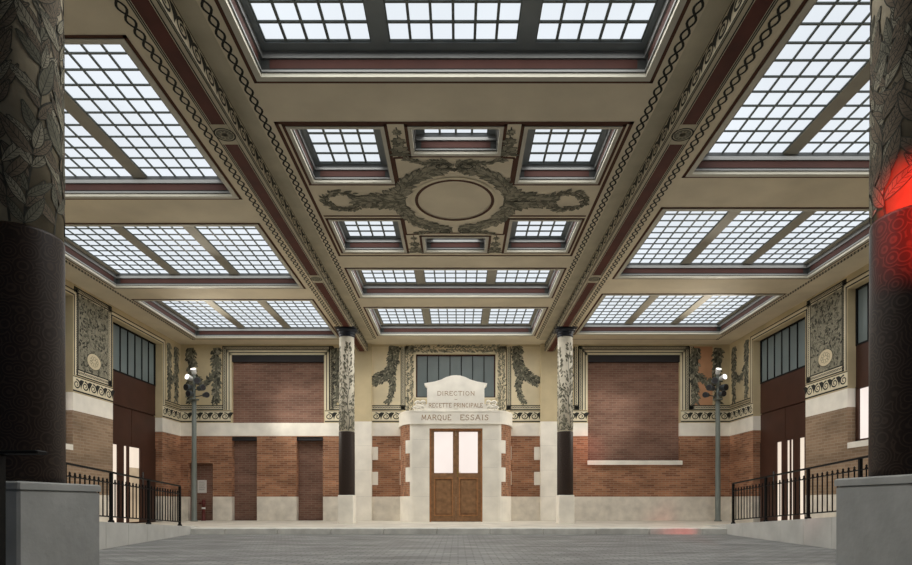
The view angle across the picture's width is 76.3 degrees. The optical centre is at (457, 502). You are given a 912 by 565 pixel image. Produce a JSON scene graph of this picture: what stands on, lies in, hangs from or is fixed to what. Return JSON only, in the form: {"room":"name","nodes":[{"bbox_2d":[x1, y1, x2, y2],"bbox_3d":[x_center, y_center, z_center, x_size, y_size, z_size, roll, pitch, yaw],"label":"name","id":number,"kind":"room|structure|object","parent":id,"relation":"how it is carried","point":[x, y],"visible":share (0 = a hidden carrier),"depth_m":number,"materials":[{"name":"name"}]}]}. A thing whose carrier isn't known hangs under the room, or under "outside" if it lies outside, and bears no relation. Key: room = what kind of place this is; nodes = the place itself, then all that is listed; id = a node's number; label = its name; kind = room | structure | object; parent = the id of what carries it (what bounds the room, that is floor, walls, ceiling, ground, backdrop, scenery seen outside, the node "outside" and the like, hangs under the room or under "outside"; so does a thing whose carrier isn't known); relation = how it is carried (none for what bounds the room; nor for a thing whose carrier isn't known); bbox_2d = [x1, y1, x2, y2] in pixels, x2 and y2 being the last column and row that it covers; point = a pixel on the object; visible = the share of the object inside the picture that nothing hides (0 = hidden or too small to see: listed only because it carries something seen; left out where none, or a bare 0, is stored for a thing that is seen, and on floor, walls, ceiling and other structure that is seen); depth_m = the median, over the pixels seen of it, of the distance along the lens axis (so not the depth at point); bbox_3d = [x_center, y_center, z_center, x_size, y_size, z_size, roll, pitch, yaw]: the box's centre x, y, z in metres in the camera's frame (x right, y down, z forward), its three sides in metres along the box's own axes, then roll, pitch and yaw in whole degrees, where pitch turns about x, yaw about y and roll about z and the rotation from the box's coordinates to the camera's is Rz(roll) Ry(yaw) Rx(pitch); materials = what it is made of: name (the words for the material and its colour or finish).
{"room":"grand entrance hall","nodes":[
{"label":"grand entrance hall","id":0,"kind":"room"},
{"bbox_2d":[65,279,180,522],"bbox_3d":[-8.731,-2.250,8.038,0.283,6.000,20.077,0,0,0],"label":"wall","id":1,"kind":"structure","parent":0,"point":[89,319],"depth_m":14.01,"materials":[{"name":"brick"}]},
{"bbox_2d":[66,444,72,449],"bbox_3d":[-8.732,-2.285,11.685,0.256,2.230,2.570,0,0,0],"label":"window","id":2,"kind":"structure","parent":1,"relation":"in","point":[68,446],"depth_m":12.85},
{"bbox_2d":[113,370,155,522],"bbox_3d":[-8.824,-1.420,15.685,0.132,3.960,2.430,0,0,0],"label":"door","id":3,"kind":"structure","parent":1,"relation":"in","point":[134,451],"depth_m":15.77,"materials":[{"name":"brown wood"}]},
{"bbox_2d":[113,322,155,386],"bbox_3d":[-8.840,-4.000,15.685,0.060,1.240,2.430,0,0,0],"label":"window","id":4,"kind":"structure","parent":1,"relation":"in","point":[134,356],"depth_m":15.81,"materials":[{"name":"grey glass"}]},
{"bbox_2d":[137,520,749,527],"bbox_3d":[-0.090,0.775,15.725,18.040,0.430,5.750,0,0,0],"label":"pavement","id":5,"kind":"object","parent":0,"point":[208,523],"visible":0.14,"depth_m":14.76,"materials":[{"name":"stone"}]},
{"bbox_2d":[183,368,209,520],"bbox_3d":[-7.754,-1.728,17.215,0.677,4.576,0.432,0,0,22],"label":"lamp post","id":6,"kind":"object","parent":5,"relation":"on","point":[196,380],"visible":0.99,"depth_m":17.24,"materials":[{"name":"grey metal"}]},
{"bbox_2d":[199,499,205,520],"bbox_3d":[-7.860,0.230,17.850,0.210,0.660,0.150,0,0,0],"label":"standpipe","id":7,"kind":"object","parent":5,"relation":"on","point":[203,502],"visible":1,"depth_m":17.80,"materials":[{"name":"red"}]},
{"bbox_2d":[338,495,355,523],"bbox_3d":[-2.993,0.180,15.650,0.415,0.760,0.440,0,0,0],"label":"pedestal","id":8,"kind":"object","parent":5,"relation":"on","point":[346,504],"visible":1,"depth_m":15.43,"materials":[{"name":"stone"}]},
{"bbox_2d":[334,326,358,494],"bbox_3d":[-3.000,-2.433,15.650,0.574,4.465,0.574,0,0,0],"label":"column","id":9,"kind":"structure","parent":8,"relation":"on","point":[346,334],"depth_m":15.47,"materials":[{"name":"black stone"}]},
{"bbox_2d":[399,375,512,521],"bbox_3d":[-0.070,-1.562,17.364,3.510,4.245,1.239,0,0,0],"label":"entrance portal","id":10,"kind":"object","parent":5,"relation":"on","point":[454,401],"visible":1,"depth_m":16.80,"materials":[{"name":"stone"}]},
{"bbox_2d":[429,429,481,521],"bbox_3d":[-0.060,-0.795,16.920,1.540,2.710,0.160,0,0,0],"label":"door","id":11,"kind":"structure","parent":10,"relation":"attached to","point":[455,455],"depth_m":16.91,"materials":[{"name":"brown wood"}]},
{"bbox_2d":[191,528,726,533],"bbox_3d":[0.010,0.723,12.705,12.432,0.334,0.310,0,0,0],"label":"kerb","id":12,"kind":"object","parent":5,"relation":"attached to","point":[193,530],"visible":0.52,"depth_m":12.55,"materials":[{"name":"stone"}]},
{"bbox_2d":[556,495,573,523],"bbox_3d":[2.893,0.180,15.650,0.415,0.760,0.440,0,0,0],"label":"pedestal","id":13,"kind":"object","parent":5,"relation":"on","point":[564,503],"visible":1,"depth_m":15.43,"materials":[{"name":"stone"}]},
{"bbox_2d":[553,326,577,494],"bbox_3d":[2.890,-2.433,15.650,0.574,4.465,0.574,0,0,0],"label":"column","id":14,"kind":"structure","parent":13,"relation":"on","point":[564,334],"depth_m":15.47,"materials":[{"name":"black stone"}]},
{"bbox_2d":[702,368,728,520],"bbox_3d":[7.638,-1.728,17.250,0.756,4.576,0.379,0,0,0],"label":"lamp post","id":15,"kind":"object","parent":5,"relation":"on","point":[715,380],"visible":0.99,"depth_m":17.24,"materials":[{"name":"grey metal"}]},
{"bbox_2d":[181,344,729,520],"bbox_3d":[-0.051,-2.250,18.105,17.130,6.000,0.229,0,0,0],"label":"wall","id":16,"kind":"structure","parent":0,"point":[622,411],"depth_m":18.00,"materials":[{"name":"brick"}]},
{"bbox_2d":[198,480,206,492],"bbox_3d":[-8.000,-0.500,18.132,0.280,0.400,0.016,0,0,0],"label":"notice","id":17,"kind":"object","parent":16,"relation":"attached to","point":[202,484],"visible":1,"depth_m":18.12,"materials":[{"name":"paper"}]},
{"bbox_2d":[232,437,322,440],"bbox_3d":[-5.605,-1.985,18.125,2.830,0.110,0.190,0,0,0],"label":"lintel","id":18,"kind":"object","parent":16,"relation":"attached to","point":[233,438],"visible":0.86,"depth_m":18.03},
{"bbox_2d":[232,355,323,362],"bbox_3d":[-5.590,-4.495,18.067,2.860,0.250,0.105,0,0,0],"label":"lintel","id":19,"kind":"object","parent":16,"relation":"attached to","point":[235,358],"visible":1,"depth_m":18.02,"materials":[{"name":"black metal"}]},
{"bbox_2d":[354,344,377,520],"bbox_3d":[-2.849,-2.174,17.945,0.739,5.467,0.111,0,0,0],"label":"pilaster","id":20,"kind":"object","parent":16,"relation":"attached to","point":[365,453],"visible":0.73,"depth_m":17.89,"materials":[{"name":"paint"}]},
{"bbox_2d":[416,355,494,396],"bbox_3d":[-0.072,-3.935,18.120,2.475,1.350,0.060,0,0,0],"label":"window","id":21,"kind":"structure","parent":16,"relation":"in","point":[429,368],"depth_m":18.12,"materials":[{"name":"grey glass"}]},
{"bbox_2d":[534,344,556,520],"bbox_3d":[2.720,-2.174,17.945,0.719,5.467,0.111,0,0,0],"label":"pilaster","id":22,"kind":"object","parent":16,"relation":"attached to","point":[546,453],"visible":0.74,"depth_m":17.89,"materials":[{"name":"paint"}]},
{"bbox_2d":[588,355,679,362],"bbox_3d":[5.460,-4.495,18.067,2.860,0.250,0.105,0,0,0],"label":"lintel","id":23,"kind":"object","parent":16,"relation":"attached to","point":[591,358],"visible":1,"depth_m":18.02,"materials":[{"name":"black metal"}]},
{"bbox_2d":[587,460,682,464],"bbox_3d":[5.480,-1.232,18.030,2.940,0.135,0.180,0,0,0],"label":"sill","id":24,"kind":"structure","parent":16,"relation":"attached to","point":[589,462],"depth_m":17.94,"materials":[{"name":"stone"}]},
{"bbox_2d":[64,0,868,343],"bbox_3d":[-0.090,-4.901,8.000,17.040,0.012,20.000,0,0,0],"label":"ceiling","id":25,"kind":"structure","parent":0,"point":[431,196],"depth_m":8.98,"materials":[{"name":"paint"}]},
{"bbox_2d":[63,38,238,198],"bbox_3d":[-5.690,-5.062,7.738,4.320,0.335,3.216,0,0,0],"label":"window","id":26,"kind":"structure","parent":25,"relation":"attached to","point":[124,138],"depth_m":8.23,"materials":[{"name":"glass"},{"name":"dark iron"}]},
{"bbox_2d":[64,224,303,288],"bbox_3d":[-5.690,-5.062,11.745,4.320,0.335,3.050,0,0,0],"label":"window","id":27,"kind":"structure","parent":25,"relation":"attached to","point":[122,256],"depth_m":12.20,"materials":[{"name":"glass"},{"name":"dark iron"}]},
{"bbox_2d":[134,300,338,337],"bbox_3d":[-5.690,-5.062,15.665,4.320,0.335,3.270,0,0,0],"label":"window","id":28,"kind":"structure","parent":25,"relation":"attached to","point":[196,318],"depth_m":16.26,"materials":[{"name":"grey glass"}]},
{"bbox_2d":[125,0,367,350],"bbox_3d":[-2.937,-4.787,8.000,0.308,0.259,20.000,0,0,0],"label":"ceiling beam","id":29,"kind":"structure","parent":25,"relation":"attached to","point":[162,20],"depth_m":7.30,"materials":[{"name":"paint"}]},
{"bbox_2d":[285,126,394,183],"bbox_3d":[-1.610,-5.048,8.240,1.280,0.305,1.360,0,0,0],"label":"window","id":30,"kind":"structure","parent":25,"relation":"attached to","point":[327,154],"depth_m":8.54,"materials":[{"name":"grey glass"}]},
{"bbox_2d":[328,219,406,252],"bbox_3d":[-1.625,-5.048,10.715,1.250,0.305,1.330,0,0,0],"label":"window","id":31,"kind":"structure","parent":25,"relation":"attached to","point":[352,235],"depth_m":11.15,"materials":[{"name":"grey glass"}]},
{"bbox_2d":[218,0,686,80],"bbox_3d":[-0.052,-5.062,5.122,4.569,0.335,3.243,0,0,0],"label":"window","id":32,"kind":"structure","parent":25,"relation":"attached to","point":[279,40],"depth_m":6.49,"materials":[{"name":"grey glass"}]},
{"bbox_2d":[347,269,563,297],"bbox_3d":[-0.052,-5.062,13.018,4.569,0.335,1.716,0,0,0],"label":"window","id":33,"kind":"structure","parent":25,"relation":"attached to","point":[369,283],"depth_m":13.69,"materials":[{"name":"grey glass"}]},
{"bbox_2d":[365,308,545,335],"bbox_3d":[-0.052,-5.062,15.815,4.569,0.335,2.450,0,0,0],"label":"window","id":34,"kind":"structure","parent":25,"relation":"attached to","point":[386,321],"depth_m":16.60,"materials":[{"name":"grey glass"}]},
{"bbox_2d":[407,126,503,155],"bbox_3d":[-0.030,-5.048,7.880,1.260,0.305,0.640,0,0,0],"label":"window","id":35,"kind":"structure","parent":25,"relation":"attached to","point":[423,140],"depth_m":8.12,"materials":[{"name":"grey glass"}]},
{"bbox_2d":[422,237,488,252],"bbox_3d":[-0.050,-5.048,11.040,1.240,0.305,0.680,0,0,0],"label":"window","id":36,"kind":"structure","parent":25,"relation":"attached to","point":[430,244],"depth_m":11.33,"materials":[{"name":"grey glass"}]},
{"bbox_2d":[504,219,581,252],"bbox_3d":[1.525,-5.048,10.715,1.250,0.305,1.330,0,0,0],"label":"window","id":37,"kind":"structure","parent":25,"relation":"attached to","point":[523,235],"depth_m":11.16,"materials":[{"name":"grey glass"}]},
{"bbox_2d":[515,126,622,183],"bbox_3d":[1.510,-5.048,8.240,1.280,0.305,1.360,0,0,0],"label":"window","id":38,"kind":"structure","parent":25,"relation":"attached to","point":[548,154],"depth_m":8.54,"materials":[{"name":"grey glass"}]},
{"bbox_2d":[545,0,778,350],"bbox_3d":[2.827,-4.787,8.000,0.308,0.259,20.000,0,0,0],"label":"ceiling beam","id":39,"kind":"structure","parent":25,"relation":"attached to","point":[742,20],"depth_m":7.29,"materials":[{"name":"paint"}]},
{"bbox_2d":[575,294,783,334],"bbox_3d":[5.550,-5.062,15.290,4.260,0.335,3.260,0,0,0],"label":"window","id":40,"kind":"structure","parent":25,"relation":"attached to","point":[613,314],"depth_m":15.92,"materials":[{"name":"grey glass"}]},
{"bbox_2d":[614,209,869,278],"bbox_3d":[5.550,-5.062,11.185,4.260,0.335,3.010,0,0,0],"label":"window","id":41,"kind":"structure","parent":25,"relation":"attached to","point":[680,243],"depth_m":11.59,"materials":[{"name":"grey glass"}]},
{"bbox_2d":[685,0,870,176],"bbox_3d":[5.550,-5.062,7.085,4.260,0.335,3.270,0,0,0],"label":"window","id":42,"kind":"structure","parent":25,"relation":"attached to","point":[805,112],"depth_m":7.63,"materials":[{"name":"grey glass"}]},
{"bbox_2d":[99,534,835,564],"bbox_3d":[-0.090,0.840,3.300,18.040,0.300,18.600,0,0,0],"label":"floor","id":43,"kind":"structure","parent":0,"point":[192,549],"depth_m":8.52,"materials":[{"name":"grey stone"}]},
{"bbox_2d":[0,450,47,564],"bbox_3d":[-2.180,0.233,2.500,0.780,0.914,0.400,0,0,0],"label":"stand","id":44,"kind":"object","parent":43,"relation":"on","point":[3,453],"visible":1,"depth_m":2.51,"materials":[{"name":"black metal"}]},
{"bbox_2d":[6,481,100,564],"bbox_3d":[-3.050,0.280,3.900,0.812,0.820,0.812,0,0,0],"label":"pedestal","id":45,"kind":"object","parent":43,"relation":"on","point":[47,523],"visible":0.92,"depth_m":3.79,"materials":[{"name":"grey stone"}]},
{"bbox_2d":[0,0,65,482],"bbox_3d":[-2.965,-2.397,3.955,0.623,4.535,0.623,0,0,0],"label":"column","id":46,"kind":"structure","parent":45,"relation":"on","point":[32,45],"depth_m":3.80,"materials":[{"name":"black stone"}]},
{"bbox_2d":[99,522,196,549],"bbox_3d":[-5.320,0.381,8.202,0.254,0.817,10.124,0,0,-8],"label":"wall","id":47,"kind":"structure","parent":43,"relation":"on","point":[111,534],"depth_m":9.63,"materials":[{"name":"concrete"}]},
{"bbox_2d":[66,462,181,525],"bbox_3d":[-5.442,-0.023,9.773,0.092,1.010,4.525,0,0,-8],"label":"railing","id":48,"kind":"object","parent":47,"relation":"on","point":[111,473],"visible":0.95,"depth_m":9.57,"materials":[{"name":"black metal"}]},
{"bbox_2d":[705,517,835,548],"bbox_3d":[5.702,0.329,8.552,0.256,0.922,10.731,0,0,3],"label":"wall","id":49,"kind":"structure","parent":43,"relation":"on","point":[818,532],"depth_m":9.76,"materials":[{"name":"concrete"}]},
{"bbox_2d":[731,455,867,523],"bbox_3d":[5.664,-0.125,9.450,0.090,1.153,5.800,0,0,3],"label":"railing","id":50,"kind":"object","parent":49,"relation":"on","point":[860,459],"visible":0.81,"depth_m":9.89,"materials":[{"name":"black metal"}]},
{"bbox_2d":[834,474,911,564],"bbox_3d":[2.924,0.265,3.520,0.765,0.850,0.812,0,0,0],"label":"pedestal","id":51,"kind":"object","parent":43,"relation":"on","point":[874,514],"visible":1,"depth_m":3.55,"materials":[{"name":"grey concrete"}]},
{"bbox_2d":[868,0,911,476],"bbox_3d":[2.885,-2.413,3.660,0.623,4.505,0.623,0,0,0],"label":"column","id":52,"kind":"structure","parent":51,"relation":"on","point":[890,95],"depth_m":3.58,"materials":[{"name":"black stone"}]},
{"bbox_2d":[730,264,868,521],"bbox_3d":[8.551,-2.250,8.040,0.282,6.000,20.080,0,0,0],"label":"wall","id":53,"kind":"structure","parent":0,"point":[829,389],"depth_m":13.60,"materials":[{"name":"brick"}]},
{"bbox_2d":[760,367,805,521],"bbox_3d":[8.644,-1.420,15.320,0.132,3.960,2.500,0,0,0],"label":"door","id":54,"kind":"structure","parent":53,"relation":"in","point":[782,398],"depth_m":15.35,"materials":[{"name":"brown wood"}]},
{"bbox_2d":[760,316,805,383],"bbox_3d":[8.660,-4.000,15.320,0.060,1.240,2.500,0,0,0],"label":"window","id":55,"kind":"structure","parent":53,"relation":"in","point":[783,352],"depth_m":15.44,"materials":[{"name":"grey glass"}]},
{"bbox_2d":[847,341,868,447],"bbox_3d":[8.552,-2.285,11.300,0.256,2.230,2.500,0,0,0],"label":"window","id":56,"kind":"structure","parent":53,"relation":"in","point":[862,350],"depth_m":12.38,"materials":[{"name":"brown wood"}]},
{"bbox_2d":[855,282,868,345],"bbox_3d":[8.630,-4.000,11.300,0.060,1.240,2.500,0,0,0],"label":"window","id":57,"kind":"structure","parent":53,"relation":"in","point":[862,292],"depth_m":12.38,"materials":[{"name":"grey glass"}]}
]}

